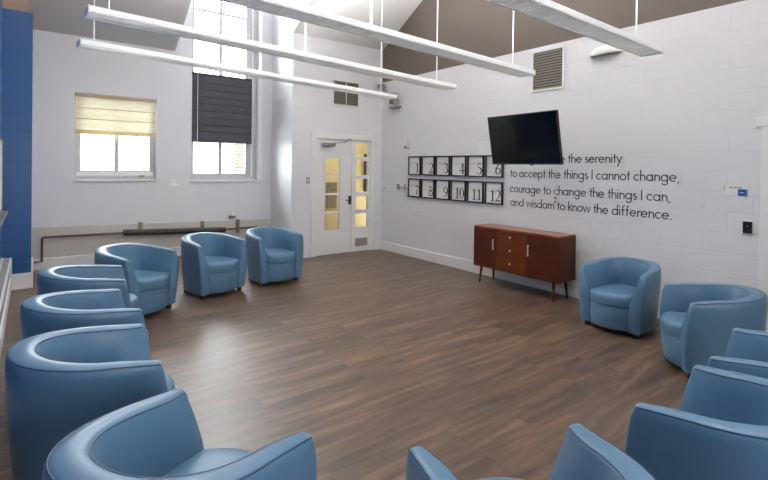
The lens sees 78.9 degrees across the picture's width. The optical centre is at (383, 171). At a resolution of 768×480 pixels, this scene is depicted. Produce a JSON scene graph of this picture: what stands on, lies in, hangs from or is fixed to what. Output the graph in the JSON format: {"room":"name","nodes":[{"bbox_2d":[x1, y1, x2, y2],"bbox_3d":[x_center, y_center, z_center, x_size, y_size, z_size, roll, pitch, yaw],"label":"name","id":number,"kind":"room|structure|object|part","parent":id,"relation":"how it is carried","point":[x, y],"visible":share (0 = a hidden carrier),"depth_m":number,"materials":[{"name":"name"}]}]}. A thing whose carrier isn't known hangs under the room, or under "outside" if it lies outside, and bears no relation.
{"room":"care facility","nodes":[
{"label":"care facility","id":0,"kind":"room"},
{"bbox_2d":[0,0,2,258],"bbox_3d":[-2.142,-0.197,2.176,0.200,3.500,11.260,0,1,-37],"label":"wall","id":1,"kind":"structure","parent":0,"point":[1,8],"depth_m":5.57,"materials":[{"name":"blue paint"}]},
{"bbox_2d":[0,137,7,227],"bbox_3d":[-3.796,0.078,4.592,0.075,0.875,2.440,0,1,-37],"label":"whiteboard","id":2,"kind":"object","parent":1,"relation":"attached to","point":[3,213],"visible":1,"depth_m":5.39,"materials":[{"name":"white plastic"}]},
{"bbox_3d":[-3.819,0.060,4.574,0.016,0.800,2.400,0,1,-37],"label":"board panel","id":3,"kind":"part","parent":2,"relation":"part of","materials":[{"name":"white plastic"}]},
{"bbox_3d":[-3.816,0.060,4.576,0.024,0.840,2.440,0,1,-37],"label":"board frame","id":4,"kind":"part","parent":2,"relation":"part of","materials":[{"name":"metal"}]},
{"bbox_2d":[0,210,7,227],"bbox_3d":[-3.817,0.497,4.615,0.075,0.035,2.250,0,1,-37],"label":"marker tray","id":5,"kind":"object","parent":2,"relation":"on","point":[3,213],"depth_m":4.98,"materials":[{"name":"metal"}]},
{"bbox_2d":[3,0,28,11],"bbox_3d":[-4.958,-2.570,6.303,0.250,1.100,1.210,0,1,-37],"label":"wall","id":6,"kind":"structure","parent":0,"point":[20,5],"depth_m":5.84,"materials":[{"name":"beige paint"}]},
{"bbox_2d":[1,8,32,273],"bbox_3d":[-4.970,-0.270,6.337,0.300,3.500,1.210,0,1,-37],"label":"wall pier","id":7,"kind":"object","parent":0,"point":[17,26],"visible":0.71,"depth_m":5.86,"materials":[{"name":"blue paint"}]},
{"bbox_2d":[12,257,32,289],"bbox_3d":[-4.930,1.380,6.370,0.222,0.200,1.210,0,1,-37],"label":"baseboard","id":8,"kind":"structure","parent":7,"relation":"attached to","point":[21,280],"depth_m":5.89,"materials":[{"name":"white wood"}]},
{"bbox_2d":[31,0,272,227],"bbox_3d":[-3.930,-1.720,8.003,4.350,6.400,0.240,0,1,-37],"label":"wall","id":9,"kind":"structure","parent":0,"point":[61,70],"depth_m":7.68,"materials":[{"name":"white paint"}]},
{"bbox_2d":[33,246,180,269],"bbox_3d":[-3.731,1.401,8.047,3.758,0.165,0.022,0,1,-37],"label":"baseboard","id":10,"kind":"structure","parent":9,"relation":"attached to","point":[88,259],"depth_m":7.17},
{"bbox_2d":[73,96,157,181],"bbox_3d":[-4.371,-0.530,7.630,1.200,1.385,0.200,0,1,-37],"label":"window","id":11,"kind":"structure","parent":9,"relation":"in","point":[80,175],"depth_m":7.65,"materials":[{"name":"paint"}]},
{"bbox_2d":[75,93,155,136],"bbox_3d":[-4.345,-0.894,7.599,1.140,0.635,0.050,0,1,-37],"label":"blind","id":12,"kind":"object","parent":11,"relation":"attached to","point":[94,114],"visible":1,"depth_m":7.57,"materials":[{"name":"beige fabric"}]},
{"bbox_3d":[-4.363,0.085,7.613,1.200,0.155,0.145,0,1,-37],"label":"sill","id":13,"kind":"part","parent":11,"relation":"part of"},
{"bbox_2d":[34,220,256,262],"bbox_3d":[-3.809,1.113,7.924,3.420,0.521,0.112,0,1,-37],"label":"pipe","id":14,"kind":"object","parent":9,"relation":"attached to","point":[140,231],"visible":0.99,"depth_m":7.88,"materials":[{"name":"brown metal"}]},
{"bbox_2d":[31,219,270,258],"bbox_3d":[-3.732,1.083,8.050,3.756,0.470,0.008,0,1,-37],"label":"trim","id":15,"kind":"structure","parent":9,"relation":"attached to","point":[81,245],"depth_m":7.48,"materials":[{"name":"beige paint"}]},
{"bbox_2d":[170,184,178,189],"bbox_3d":[-3.641,0.274,8.099,0.150,0.100,0.014,0,1,-37],"label":"wall outlet","id":16,"kind":"object","parent":9,"relation":"attached to","point":[172,186],"visible":1,"depth_m":8.10,"materials":[{"name":"white plastic"}]},
{"bbox_2d":[190,0,263,181],"bbox_3d":[-2.918,-2.159,8.696,1.325,4.705,0.200,0,1,-37],"label":"window","id":17,"kind":"structure","parent":9,"relation":"in","point":[248,175],"depth_m":8.98,"materials":[{"name":"paint"}]},
{"bbox_2d":[192,72,254,154],"bbox_3d":[-2.954,-0.816,8.637,1.152,1.900,0.071,0,1,-37],"label":"blind","id":18,"kind":"object","parent":17,"relation":"attached to","point":[221,104],"visible":1,"depth_m":8.60,"materials":[{"name":"grey fabric"}]},
{"bbox_3d":[-3.328,-0.819,8.321,0.010,1.900,0.017,0,1,-37],"label":"pull cord","id":19,"kind":"part","parent":18,"relation":"part of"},
{"bbox_3d":[-2.505,-1.138,8.936,0.010,1.250,0.017,0,1,-37],"label":"pull cord","id":20,"kind":"part","parent":18,"relation":"part of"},
{"bbox_3d":[-2.959,0.178,8.665,1.250,0.030,0.130,0,1,-37],"label":"sill","id":21,"kind":"part","parent":17,"relation":"part of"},
{"bbox_3d":[-2.449,-2.158,8.998,0.230,4.700,0.062,1,0,-5],"label":"casing","id":22,"kind":"part","parent":17,"relation":"part of","materials":[{"name":"white paint"}]},
{"bbox_2d":[229,211,235,217],"bbox_3d":[-2.828,0.802,8.694,0.110,0.125,0.100,0,1,-37],"label":"gas valve","id":23,"kind":"object","parent":9,"relation":"attached to","point":[232,214],"visible":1,"depth_m":8.67,"materials":[{"name":"white plastic"}]},
{"bbox_2d":[29,0,421,50],"bbox_3d":[0.236,-3.248,3.915,6.055,3.647,11.460,0,1,-37],"label":"ceiling","id":24,"kind":"structure","parent":0,"point":[56,16],"depth_m":7.46,"materials":[{"name":"grey paint"}]},
{"bbox_2d":[76,0,397,99],"bbox_3d":[-1.367,-2.535,5.896,4.171,2.741,0.197,1,0,-42],"label":"pendant light","id":25,"kind":"object","parent":24,"relation":"hanging from","point":[94,45],"visible":1,"depth_m":5.40,"materials":[{"name":"white metal"}]},
{"bbox_3d":[-2.830,-2.599,4.571,0.033,2.688,0.034,1,1,25],"label":"hanging cord","id":26,"kind":"part","parent":25,"relation":"part of","materials":[{"name":"white metal"}]},
{"bbox_3d":[-1.512,-2.532,5.765,0.033,2.622,0.034,1,1,25],"label":"hanging cord","id":27,"kind":"part","parent":25,"relation":"part of","materials":[{"name":"white metal"}]},
{"bbox_3d":[-0.033,-2.223,7.110,0.034,2.080,0.033,1,0,-20],"label":"hanging cord","id":28,"kind":"part","parent":25,"relation":"part of","materials":[{"name":"white metal"}]},
{"bbox_2d":[84,0,456,89],"bbox_3d":[-0.639,-2.853,4.945,4.227,3.413,0.197,1,0,-41],"label":"pendant light","id":29,"kind":"object","parent":24,"relation":"hanging from","point":[92,12],"visible":1,"depth_m":4.34,"materials":[{"name":"white metal"}]},
{"bbox_3d":[-0.790,-2.859,4.812,0.033,3.312,0.034,1,1,26],"label":"hanging cord","id":30,"kind":"part","parent":29,"relation":"part of","materials":[{"name":"white metal"}]},
{"bbox_3d":[0.712,-2.560,6.130,0.034,2.791,0.033,1,0,-19],"label":"hanging cord","id":31,"kind":"part","parent":29,"relation":"part of","materials":[{"name":"white metal"}]},
{"bbox_2d":[220,0,535,77],"bbox_3d":[0.077,-2.983,4.012,4.227,3.708,0.197,1,0,-40],"label":"pendant light","id":32,"kind":"object","parent":24,"relation":"hanging from","point":[284,8],"visible":1,"depth_m":3.89,"materials":[{"name":"white metal"}]},
{"bbox_3d":[-0.084,-3.013,3.877,0.033,3.655,0.034,1,1,28],"label":"hanging cord","id":33,"kind":"part","parent":32,"relation":"part of","materials":[{"name":"white metal"}]},
{"bbox_3d":[1.450,-2.779,5.160,0.034,3.264,0.033,1,0,-17],"label":"hanging cord","id":34,"kind":"part","parent":32,"relation":"part of","materials":[{"name":"white metal"}]},
{"bbox_2d":[486,0,662,56],"bbox_3d":[0.826,-2.656,3.027,4.242,3.091,0.197,1,0,-37],"label":"pendant light","id":35,"kind":"object","parent":24,"relation":"hanging from","point":[548,11],"visible":1,"depth_m":3.54,"materials":[{"name":"white metal"}]},
{"bbox_3d":[2.243,-2.429,4.108,0.033,2.603,0.034,1,1,30],"label":"hanging cord","id":36,"kind":"part","parent":35,"relation":"part of","materials":[{"name":"white metal"}]},
{"bbox_2d":[271,0,303,233],"bbox_3d":[-1.868,-1.697,8.720,0.198,6.400,1.622,1,1,-29],"label":"wall","id":37,"kind":"structure","parent":0,"point":[287,98],"depth_m":8.25,"materials":[{"name":"white paint"}]},
{"bbox_2d":[326,182,336,207],"bbox_3d":[-1.135,0.522,10.096,0.260,0.560,0.024,0,1,-37],"label":"wall picture","id":38,"kind":"object","parent":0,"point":[331,187],"visible":1,"depth_m":10.08},
{"bbox_2d":[301,35,382,256],"bbox_3d":[-0.410,-0.986,9.803,3.655,5.000,1.530,0,1,-37],"label":"wall","id":39,"kind":"structure","parent":0,"point":[319,114],"depth_m":8.66,"materials":[{"name":"white paint"}]},
{"bbox_2d":[303,241,379,257],"bbox_3d":[-0.841,1.436,8.550,1.888,0.165,0.022,0,1,-37],"label":"baseboard","id":40,"kind":"structure","parent":39,"relation":"attached to","point":[376,244],"depth_m":9.03,"materials":[{"name":"white wood"}]},
{"bbox_2d":[310,132,373,256],"bbox_3d":[-0.744,0.419,8.600,1.345,2.200,0.269,0,1,-37],"label":"door","id":41,"kind":"structure","parent":39,"relation":"in","point":[348,237],"depth_m":8.61,"materials":[{"name":"white wood"}]},
{"bbox_2d":[355,237,366,245],"bbox_3d":[-0.431,1.341,8.872,0.270,0.150,0.023,0,1,-37],"label":"vent grille","id":42,"kind":"object","parent":41,"relation":"attached to","point":[359,241],"depth_m":8.87,"materials":[{"name":"grey metal"}]},
{"bbox_3d":[-0.438,0.470,8.891,0.384,2.087,0.045,0,1,-37],"label":"sidelight panel","id":43,"kind":"part","parent":41,"relation":"part of","materials":[{"name":"white wood"}]},
{"bbox_2d":[332,79,359,107],"bbox_3d":[-0.698,-1.430,8.606,0.580,0.470,0.020,0,1,-37],"label":"air vent","id":44,"kind":"object","parent":39,"relation":"in","point":[339,98],"visible":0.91,"depth_m":8.60,"materials":[{"name":"white plastic"}]},
{"bbox_2d":[364,154,366,190],"bbox_3d":[-0.424,0.032,10.612,0.050,0.850,0.050,0,1,-37],"label":"trim","id":45,"kind":"structure","parent":39,"relation":"attached to","point":[365,155],"depth_m":10.59,"materials":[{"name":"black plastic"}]},
{"bbox_2d":[0,249,688,479],"bbox_3d":[0.534,1.633,4.255,7.200,0.120,11.900,0,1,-37],"label":"floor","id":46,"kind":"structure","parent":0,"point":[378,355],"depth_m":3.74,"materials":[{"name":"brown wood"}]},
{"bbox_2d":[0,258,11,357],"bbox_3d":[-2.088,1.342,2.346,0.110,0.420,8.620,0,1,-37],"label":"radiator cover","id":47,"kind":"object","parent":46,"relation":"on","point":[5,263],"visible":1,"depth_m":4.80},
{"bbox_2d":[20,289,147,339],"bbox_3d":[-2.014,1.189,3.178,0.738,0.715,0.694,0,1,-41],"label":"tub chair","id":48,"kind":"object","parent":46,"relation":"on","point":[49,312],"visible":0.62,"depth_m":2.97,"materials":[{"name":"blue leather"}]},
{"bbox_2d":[37,265,138,307],"bbox_3d":[-2.524,1.175,4.007,0.738,0.715,0.694,0,1,-32],"label":"tub chair","id":49,"kind":"object","parent":46,"relation":"on","point":[67,277],"visible":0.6,"depth_m":3.82,"materials":[{"name":"blue leather"}]},
{"bbox_2d":[129,293,138,307],"bbox_3d":[-2.462,1.168,4.046,0.591,0.127,0.423,0,1,-32],"label":"seat cushion","id":50,"kind":"object","parent":49,"relation":"on","point":[134,299],"depth_m":4.10,"materials":[{"name":"blue leather"}]},
{"bbox_2d":[5,323,174,479],"bbox_3d":[-1.479,1.203,2.403,0.738,0.715,0.694,0,1,-34],"label":"tub chair","id":51,"kind":"object","parent":46,"relation":"on","point":[58,382],"visible":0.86,"depth_m":2.11,"materials":[{"name":"blue leather"}]},
{"bbox_2d":[164,372,174,390],"bbox_3d":[-1.418,1.195,2.444,0.591,0.127,0.423,0,1,-34],"label":"seat cushion","id":52,"kind":"object","parent":51,"relation":"on","point":[170,382],"depth_m":2.55,"materials":[{"name":"blue leather"}]},
{"bbox_2d":[94,243,178,314],"bbox_3d":[-2.685,1.165,5.010,0.738,0.715,0.694,1,0,18],"label":"tub chair","id":53,"kind":"object","parent":46,"relation":"on","point":[150,271],"visible":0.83,"depth_m":5.02,"materials":[{"name":"blue leather"}]},
{"bbox_2d":[133,270,169,291],"bbox_3d":[-2.615,1.158,4.987,0.591,0.127,0.423,1,0,18],"label":"seat cushion","id":54,"kind":"object","parent":53,"relation":"on","point":[147,280],"depth_m":4.88,"materials":[{"name":"blue leather"}]},
{"bbox_3d":[-2.497,1.348,4.951,0.300,0.243,0.416,1,0,18],"label":"panel","id":55,"kind":"part","parent":53,"relation":"part of","materials":[{"name":"blue leather"}]},
{"bbox_2d":[42,388,316,479],"bbox_3d":[-0.692,1.213,1.593,0.722,0.729,0.768,1,1,28],"label":"tub chair","id":56,"kind":"object","parent":46,"relation":"on","point":[158,437],"visible":1,"depth_m":1.64,"materials":[{"name":"blue leather"}]},
{"bbox_2d":[163,448,251,476],"bbox_3d":[-0.655,1.205,1.661,0.441,0.130,0.615,1,1,28],"label":"seat cushion","id":57,"kind":"object","parent":56,"relation":"on","point":[189,460],"depth_m":1.85,"materials":[{"name":"blue leather"}]},
{"bbox_2d":[181,232,247,299],"bbox_3d":[-2.184,1.164,5.898,0.738,0.715,0.694,1,1,36],"label":"tub chair","id":58,"kind":"object","parent":46,"relation":"on","point":[212,262],"visible":1,"depth_m":5.70,"materials":[{"name":"blue leather"}]},
{"bbox_2d":[205,256,238,273],"bbox_3d":[-2.125,1.157,5.854,0.591,0.127,0.423,1,1,36],"label":"seat cushion","id":59,"kind":"object","parent":58,"relation":"on","point":[215,264],"depth_m":5.70,"materials":[{"name":"blue leather"}]},
{"bbox_3d":[-2.026,1.347,5.781,0.300,0.243,0.416,1,1,36],"label":"panel","id":60,"kind":"part","parent":58,"relation":"part of","materials":[{"name":"blue leather"}]},
{"bbox_2d":[246,227,303,286],"bbox_3d":[-1.569,1.168,6.523,0.694,0.715,0.738,0,1,-44],"label":"tub chair","id":61,"kind":"object","parent":46,"relation":"on","point":[275,254],"visible":1,"depth_m":6.33,"materials":[{"name":"blue leather"}]},
{"bbox_2d":[265,248,295,263],"bbox_3d":[-1.519,1.161,6.470,0.423,0.127,0.591,0,1,-44],"label":"seat cushion","id":62,"kind":"object","parent":61,"relation":"on","point":[273,255],"depth_m":6.29,"materials":[{"name":"blue leather"}]},
{"bbox_3d":[-1.435,1.351,6.380,0.416,0.243,0.300,0,1,-44],"label":"panel","id":63,"kind":"part","parent":61,"relation":"part of","materials":[{"name":"blue leather"}]},
{"bbox_2d":[473,223,575,301],"bbox_3d":[1.813,1.175,6.201,0.400,0.801,1.336,0,1,-37],"label":"sideboard","id":64,"kind":"object","parent":46,"relation":"on","point":[549,256],"visible":1,"depth_m":5.94,"materials":[{"name":"brown wood"}]},
{"bbox_3d":[1.371,1.444,6.588,0.058,0.244,0.046,0,1,-37],"label":"leg","id":65,"kind":"part","parent":64,"relation":"part of","materials":[{"name":"brown wood"}]},
{"bbox_3d":[1.412,1.048,6.466,0.018,0.520,0.382,0,1,-37],"label":"door","id":66,"kind":"part","parent":64,"relation":"part of","materials":[{"name":"brown wood"}]},
{"bbox_3d":[1.671,1.056,6.123,0.018,0.172,0.474,0,1,-37],"label":"drawer","id":67,"kind":"part","parent":64,"relation":"part of","materials":[{"name":"brown wood"}]},
{"bbox_3d":[1.669,1.229,6.125,0.018,0.172,0.474,0,1,-37],"label":"drawer","id":68,"kind":"part","parent":64,"relation":"part of","materials":[{"name":"brown wood"}]},
{"bbox_3d":[1.673,0.882,6.122,0.018,0.172,0.474,0,1,-37],"label":"drawer","id":69,"kind":"part","parent":64,"relation":"part of","materials":[{"name":"brown wood"}]},
{"bbox_3d":[1.945,1.062,5.760,0.018,0.520,0.432,0,1,-37],"label":"door","id":70,"kind":"part","parent":64,"relation":"part of","materials":[{"name":"brown wood"}]},
{"bbox_3d":[2.059,1.461,5.677,0.058,0.244,0.046,0,1,-37],"label":"leg","id":71,"kind":"part","parent":64,"relation":"part of","materials":[{"name":"brown wood"}]},
{"bbox_3d":[2.271,1.463,5.837,0.058,0.244,0.046,0,1,-37],"label":"leg","id":72,"kind":"part","parent":64,"relation":"part of","materials":[{"name":"brown wood"}]},
{"bbox_2d":[406,423,656,479],"bbox_3d":[0.473,1.237,1.453,0.694,0.715,0.738,1,0,-14],"label":"tub chair","id":73,"kind":"object","parent":46,"relation":"on","point":[583,454],"visible":1,"depth_m":1.57,"materials":[{"name":"blue leather"}]},
{"bbox_2d":[479,477,523,479],"bbox_3d":[0.455,1.228,1.524,0.423,0.127,0.591,1,0,-14],"label":"seat cushion","id":74,"kind":"object","parent":73,"relation":"on","point":[493,478],"depth_m":1.78,"materials":[{"name":"blue leather"}]},
{"bbox_2d":[578,257,660,339],"bbox_3d":[2.440,1.258,4.771,0.708,0.672,0.666,0,1,-36],"label":"tub chair","id":75,"kind":"object","parent":46,"relation":"on","point":[616,293],"visible":1,"depth_m":4.62,"materials":[{"name":"blue leather"}]},
{"bbox_3d":[2.283,1.426,4.660,0.288,0.228,0.399,0,1,-36],"label":"panel","id":76,"kind":"part","parent":75,"relation":"part of","materials":[{"name":"blue leather"}]},
{"bbox_2d":[590,284,636,307],"bbox_3d":[2.383,1.250,4.729,0.567,0.119,0.406,0,1,-36],"label":"seat cushion","id":77,"kind":"object","parent":75,"relation":"on","point":[603,295],"depth_m":4.61,"materials":[{"name":"blue leather"}]},
{"bbox_2d":[624,364,767,479],"bbox_3d":[1.448,1.247,1.932,0.694,0.715,0.738,0,1,-38],"label":"tub chair","id":78,"kind":"object","parent":46,"relation":"on","point":[719,428],"visible":0.97,"depth_m":1.83,"materials":[{"name":"blue leather"}]},
{"bbox_2d":[660,283,767,378],"bbox_3d":[2.650,1.269,3.787,0.708,0.672,0.666,1,0,15],"label":"tub chair","id":79,"kind":"object","parent":46,"relation":"on","point":[698,321],"visible":0.86,"depth_m":3.55,"materials":[{"name":"blue leather"}]},
{"bbox_3d":[2.463,1.436,3.838,0.288,0.228,0.399,1,0,15],"label":"panel","id":80,"kind":"part","parent":79,"relation":"part of","materials":[{"name":"blue leather"}]},
{"bbox_2d":[660,311,685,337],"bbox_3d":[2.582,1.261,3.805,0.567,0.119,0.406,1,0,15],"label":"seat cushion","id":81,"kind":"object","parent":79,"relation":"on","point":[671,322],"depth_m":3.80,"materials":[{"name":"blue leather"}]},
{"bbox_2d":[707,328,767,378],"bbox_3d":[2.097,1.251,2.474,0.694,0.715,0.738,0,1,-44],"label":"tub chair","id":82,"kind":"object","parent":46,"relation":"on","point":[747,350],"visible":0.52,"depth_m":2.72,"materials":[{"name":"blue leather"}]},
{"bbox_2d":[380,0,767,302],"bbox_3d":[2.990,-1.903,5.279,0.200,7.000,10.080,0,1,-37],"label":"wall","id":83,"kind":"structure","parent":0,"point":[689,111],"depth_m":5.51,"materials":[{"name":"white paint"}]},
{"bbox_2d":[377,84,385,88],"bbox_3d":[-0.028,-1.624,8.970,0.174,0.080,0.120,0,1,-37],"label":"security camera","id":84,"kind":"object","parent":83,"relation":"attached to","point":[379,86],"visible":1,"depth_m":8.92,"materials":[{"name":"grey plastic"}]},
{"bbox_2d":[389,93,401,108],"bbox_3d":[0.198,-1.311,8.670,0.163,0.275,0.240,0,1,-37],"label":"wall speaker","id":85,"kind":"object","parent":83,"relation":"attached to","point":[392,101],"visible":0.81,"depth_m":8.61,"materials":[{"name":"grey plastic"}]},
{"bbox_2d":[408,156,420,174],"bbox_3d":[0.545,-0.099,8.304,0.034,0.333,0.323,0,1,-37],"label":"framed print","id":86,"kind":"object","parent":83,"relation":"attached to","point":[414,162],"visible":1,"depth_m":8.31,"materials":[{"name":"paper"}]},
{"bbox_2d":[408,178,420,197],"bbox_3d":[0.539,0.296,8.307,0.034,0.333,0.323,0,1,-37],"label":"framed print","id":87,"kind":"object","parent":83,"relation":"attached to","point":[414,185],"visible":1,"depth_m":8.30,"materials":[{"name":"paper"}]},
{"bbox_2d":[421,179,434,198],"bbox_3d":[0.755,0.302,8.021,0.034,0.333,0.323,0,1,-37],"label":"framed print","id":88,"kind":"object","parent":83,"relation":"attached to","point":[427,185],"visible":1,"depth_m":8.01,"materials":[{"name":"paper"}]},
{"bbox_2d":[421,156,435,175],"bbox_3d":[0.761,-0.093,8.018,0.034,0.333,0.323,0,1,-37],"label":"framed print","id":89,"kind":"object","parent":83,"relation":"attached to","point":[427,162],"visible":1,"depth_m":8.02,"materials":[{"name":"paper"}]},
{"bbox_2d":[435,179,449,199],"bbox_3d":[0.972,0.307,7.734,0.034,0.333,0.323,0,1,-37],"label":"framed print","id":90,"kind":"object","parent":83,"relation":"attached to","point":[442,187],"visible":1,"depth_m":7.74,"materials":[{"name":"paper"}]},
{"bbox_2d":[435,156,450,175],"bbox_3d":[0.977,-0.088,7.731,0.034,0.333,0.323,0,1,-37],"label":"framed print","id":91,"kind":"object","parent":83,"relation":"attached to","point":[443,163],"visible":1,"depth_m":7.72,"materials":[{"name":"paper"}]},
{"bbox_2d":[450,180,466,201],"bbox_3d":[1.188,0.312,7.448,0.034,0.333,0.323,0,1,-37],"label":"framed print","id":92,"kind":"object","parent":83,"relation":"attached to","point":[458,188],"visible":1,"depth_m":7.45,"materials":[{"name":"paper"}]},
{"bbox_2d":[451,155,466,176],"bbox_3d":[1.193,-0.083,7.445,0.034,0.333,0.323,0,1,-37],"label":"framed print","id":93,"kind":"object","parent":83,"relation":"attached to","point":[458,163],"visible":1,"depth_m":7.43,"materials":[{"name":"paper"}]},
{"bbox_2d":[467,181,483,202],"bbox_3d":[1.404,0.318,7.162,0.034,0.333,0.323,0,1,-37],"label":"framed print","id":94,"kind":"object","parent":83,"relation":"attached to","point":[475,189],"visible":1,"depth_m":7.16,"materials":[{"name":"paper"}]},
{"bbox_2d":[467,155,484,176],"bbox_3d":[1.409,-0.077,7.159,0.034,0.333,0.323,0,1,-37],"label":"framed print","id":95,"kind":"object","parent":83,"relation":"attached to","point":[475,163],"visible":1,"depth_m":7.15,"materials":[{"name":"paper"}]},
{"bbox_2d":[485,181,503,204],"bbox_3d":[1.620,0.323,6.876,0.034,0.333,0.323,0,1,-37],"label":"framed print","id":96,"kind":"object","parent":83,"relation":"attached to","point":[493,190],"visible":1,"depth_m":6.87,"materials":[{"name":"paper"}]},
{"bbox_2d":[485,155,503,177],"bbox_3d":[1.625,-0.072,6.872,0.034,0.333,0.323,0,1,-37],"label":"framed print","id":97,"kind":"object","parent":83,"relation":"attached to","point":[491,170],"visible":0.66,"depth_m":6.90,"materials":[{"name":"paper"}]},
{"bbox_2d":[380,241,659,318],"bbox_3d":[1.692,1.485,6.780,0.022,0.165,5.900,0,1,-37],"label":"baseboard","id":98,"kind":"structure","parent":83,"relation":"attached to","point":[573,290],"depth_m":7.18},
{"bbox_2d":[487,109,562,164],"bbox_3d":[1.936,-0.395,5.923,0.665,0.627,1.070,0,1,-33],"label":"television","id":99,"kind":"object","parent":83,"relation":"attached to","point":[533,138],"visible":1,"depth_m":5.71,"materials":[{"name":"black plastic"}]},
{"bbox_2d":[531,45,564,92],"bbox_3d":[2.167,-1.346,6.181,0.020,0.550,0.490,0,1,-37],"label":"air vent","id":100,"kind":"object","parent":83,"relation":"in","point":[549,64],"visible":0.96,"depth_m":6.17,"materials":[{"name":"white plastic"}]},
{"bbox_2d":[553,196,557,203],"bbox_3d":[2.234,0.376,6.078,0.016,0.100,0.072,0,1,-37],"label":"wall outlet","id":101,"kind":"object","parent":83,"relation":"attached to","point":[555,199],"visible":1,"depth_m":6.07,"materials":[{"name":"white plastic"}]},
{"bbox_2d":[555,167,555,196],"bbox_3d":[2.237,0.071,6.075,0.014,0.580,0.012,0,1,-37],"label":"cable conduit","id":102,"kind":"object","parent":83,"relation":"attached to","point":[555,167],"visible":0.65,"depth_m":6.07,"materials":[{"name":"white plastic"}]},
{"bbox_2d":[510,153,678,219],"bbox_3d":[2.459,0.145,5.794,0.002,0.742,2.182,0,1,-37],"label":"wall decal","id":103,"kind":"object","parent":83,"relation":"attached to","point":[569,157],"depth_m":5.64,"materials":[{"name":"black paint"}]},
{"bbox_2d":[590,45,620,57],"bbox_3d":[2.604,-1.443,5.537,0.100,0.124,0.380,0,1,-37],"label":"wall sconce","id":104,"kind":"object","parent":83,"relation":"attached to","point":[603,50],"visible":0.88,"depth_m":5.50,"materials":[{"name":"white plastic"}]},
{"bbox_3d":[2.607,-1.385,5.540,0.090,0.008,0.340,0,1,-37],"label":"plate","id":105,"kind":"part","parent":104,"relation":"part of","materials":[{"name":"grey plastic"}]},
{"bbox_2d":[723,185,748,195],"bbox_3d":[3.409,0.188,4.527,0.011,0.104,0.210,0,1,-37],"label":"wall sign","id":106,"kind":"object","parent":83,"relation":"attached to","point":[729,190],"visible":1,"depth_m":4.52,"materials":[{"name":"white plastic"}]},
{"bbox_2d":[742,220,753,234],"bbox_3d":[3.462,0.536,4.443,0.024,0.136,0.092,0,1,-37],"label":"keypad","id":107,"kind":"object","parent":83,"relation":"attached to","point":[747,225],"visible":1,"depth_m":4.43,"materials":[{"name":"black plastic"}]},
{"bbox_2d":[756,117,767,330],"bbox_3d":[3.837,0.563,3.902,0.076,2.115,1.210,0,1,-37],"label":"door frame","id":108,"kind":"structure","parent":83,"relation":"in","point":[762,122],"depth_m":4.34,"materials":[{"name":"wood"}]},
{"label":"outside","id":109,"kind":"structure","parent":0,"visible":0},
{"bbox_3d":[-2.062,2.032,11.011,70.000,0.100,100.000,0,1,-37],"label":"ground","id":110,"kind":"structure","parent":109,"visible":0},
{"bbox_2d":[193,142,243,172],"bbox_3d":[-4.763,-0.566,21.454,7.300,4.850,8.300,0,1,-37],"label":"brick building","id":111,"kind":"structure","parent":110,"relation":"on","point":[232,159],"depth_m":17.81,"materials":[{"name":"beige paint"}]}
]}

